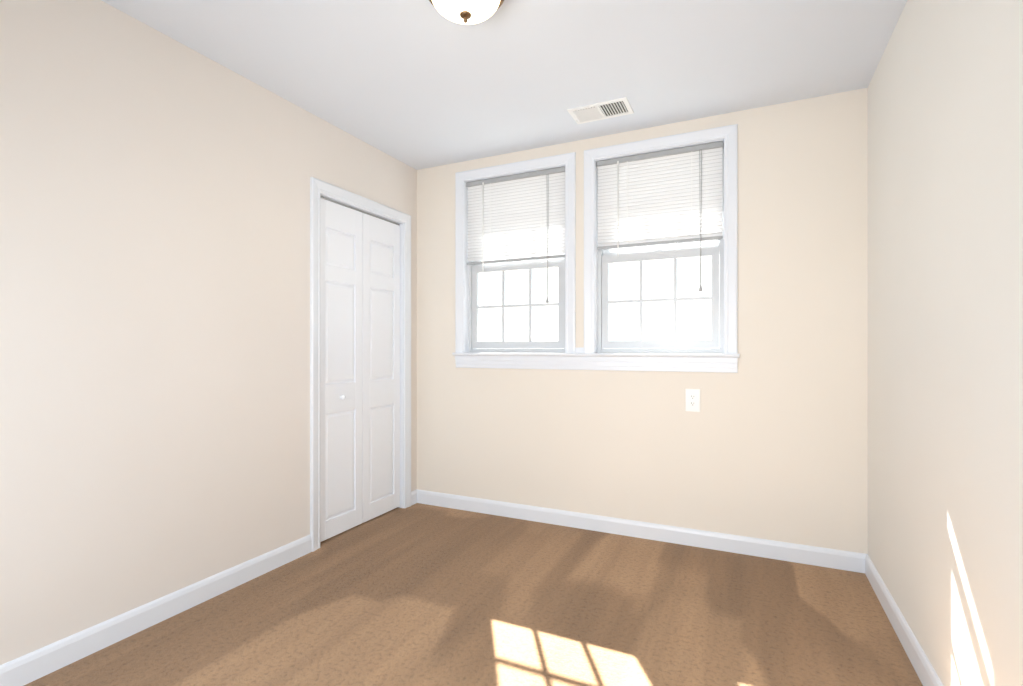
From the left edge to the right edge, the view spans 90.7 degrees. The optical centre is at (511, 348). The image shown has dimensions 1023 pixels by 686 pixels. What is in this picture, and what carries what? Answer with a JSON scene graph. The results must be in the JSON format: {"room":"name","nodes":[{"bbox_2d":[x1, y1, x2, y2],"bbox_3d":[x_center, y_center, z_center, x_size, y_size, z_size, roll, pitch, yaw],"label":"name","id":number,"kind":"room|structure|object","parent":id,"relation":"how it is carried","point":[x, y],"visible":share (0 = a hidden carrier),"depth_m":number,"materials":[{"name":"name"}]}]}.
{"room":"empty bedroom","nodes":[
{"label":"empty bedroom","id":0,"kind":"room"},
{"bbox_2d":[0,0,416,664],"bbox_3d":[-1.508,-0.093,2.124,0.120,2.440,3.800,0,0,25],"label":"wall","id":1,"kind":"structure","parent":0,"point":[154,314],"depth_m":2.04,"materials":[{"name":"paint"}]},
{"bbox_2d":[0,535,311,685],"bbox_3d":[-1.654,1.079,1.659,0.013,0.095,2.534,0,0,25],"label":"baseboard","id":2,"kind":"structure","parent":1,"relation":"attached to","point":[39,663],"depth_m":2.01,"materials":[{"name":"white paint"}]},
{"bbox_2d":[320,196,399,541],"bbox_3d":[-0.952,0.117,3.230,0.064,1.997,0.761,0,0,25],"label":"closet door","id":3,"kind":"structure","parent":1,"relation":"in","point":[359,367],"depth_m":3.19,"materials":[{"name":"white paint"}]},
{"bbox_2d":[310,177,410,551],"bbox_3d":[-0.973,0.086,3.240,0.139,2.081,0.907,0,0,25],"label":"door frame","id":4,"kind":"structure","parent":1,"relation":"attached to","point":[317,187],"depth_m":3.02,"materials":[{"name":"white paint"}]},
{"bbox_2d":[24,503,922,685],"bbox_3d":[-0.210,1.177,1.514,2.988,0.100,3.800,0,0,25],"label":"floor","id":5,"kind":"structure","parent":0,"point":[418,594],"depth_m":2.09,"materials":[{"name":"brown carpet"}]},
{"bbox_2d":[102,0,906,169],"bbox_3d":[-0.210,-1.363,1.514,2.988,0.100,3.800,0,0,25],"label":"ceiling","id":6,"kind":"structure","parent":0,"point":[419,84],"depth_m":2.28,"materials":[{"name":"paint"}]},
{"bbox_2d":[429,0,503,24],"bbox_3d":[-0.163,-1.234,1.793,0.288,0.157,0.288,0,0,25],"label":"ceiling light","id":7,"kind":"object","parent":6,"relation":"attached to","point":[467,12],"visible":1,"depth_m":1.78,"materials":[{"name":"white glass"}]},
{"bbox_2d":[567,97,633,123],"bbox_3d":[0.492,-1.307,2.787,0.324,0.012,0.190,0,0,25],"label":"ceiling vent","id":8,"kind":"object","parent":6,"relation":"in","point":[602,110],"visible":1,"depth_m":2.77,"materials":[{"name":"white metal"}]},
{"bbox_2d":[417,88,867,553],"bbox_3d":[0.573,-0.093,3.179,2.988,2.440,0.120,0,0,25],"label":"wall","id":9,"kind":"structure","parent":0,"point":[769,441],"depth_m":2.79,"materials":[{"name":"paint"}]},
{"bbox_2d":[452,353,739,357],"bbox_3d":[0.433,0.038,3.183,1.831,0.022,0.090,0,0,25],"label":"window sill","id":10,"kind":"structure","parent":9,"relation":"attached to","point":[711,355],"depth_m":3.06,"materials":[{"name":"white paint"}]},
{"bbox_2d":[455,124,737,372],"bbox_3d":[0.452,-0.552,3.224,1.811,1.371,0.141,0,0,25],"label":"window","id":11,"kind":"structure","parent":9,"relation":"in","point":[607,257],"depth_m":3.13,"materials":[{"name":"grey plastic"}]},
{"bbox_2d":[466,167,564,302],"bbox_3d":[0.015,-0.732,3.390,0.728,0.867,0.048,0,0,25],"label":"window blind","id":12,"kind":"object","parent":11,"relation":"attached to","point":[517,215],"visible":0.9,"depth_m":3.39,"materials":[{"name":"plastic"}]},
{"bbox_2d":[468,253,564,352],"bbox_3d":[0.044,-0.571,3.453,0.738,1.195,0.074,0,0,25],"label":"window","id":13,"kind":"structure","parent":11,"relation":"in","point":[474,307],"depth_m":3.44,"materials":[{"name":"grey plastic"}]},
{"bbox_2d":[597,141,722,290],"bbox_3d":[0.860,-0.747,2.993,0.726,0.837,0.048,0,0,25],"label":"window blind","id":14,"kind":"object","parent":11,"relation":"attached to","point":[672,196],"visible":0.94,"depth_m":2.99,"materials":[{"name":"plastic"}]},
{"bbox_2d":[412,489,859,572],"bbox_3d":[0.535,1.079,3.119,2.730,0.095,0.020,0,0,25],"label":"baseboard","id":15,"kind":"structure","parent":9,"relation":"attached to","point":[778,550],"depth_m":2.97,"materials":[{"name":"white paint"}]},
{"bbox_2d":[685,389,699,411],"bbox_3d":[1.037,0.295,2.890,0.080,0.128,0.007,0,0,25],"label":"electrical outlet","id":16,"kind":"object","parent":9,"relation":"attached to","point":[692,400],"visible":1,"depth_m":2.89,"materials":[{"name":"white plastic"}]},
{"bbox_2d":[868,0,1022,685],"bbox_3d":[1.087,-0.093,0.903,0.120,2.440,3.800,0,0,25],"label":"wall","id":17,"kind":"structure","parent":0,"point":[945,320],"depth_m":1.49,"materials":[{"name":"paint"}]},
{"bbox_2d":[860,553,942,685],"bbox_3d":[1.027,1.079,0.931,0.013,0.095,3.560,0,0,25],"label":"baseboard","id":18,"kind":"structure","parent":17,"relation":"attached to","point":[925,671],"depth_m":1.94,"materials":[{"name":"white paint"}]}
]}

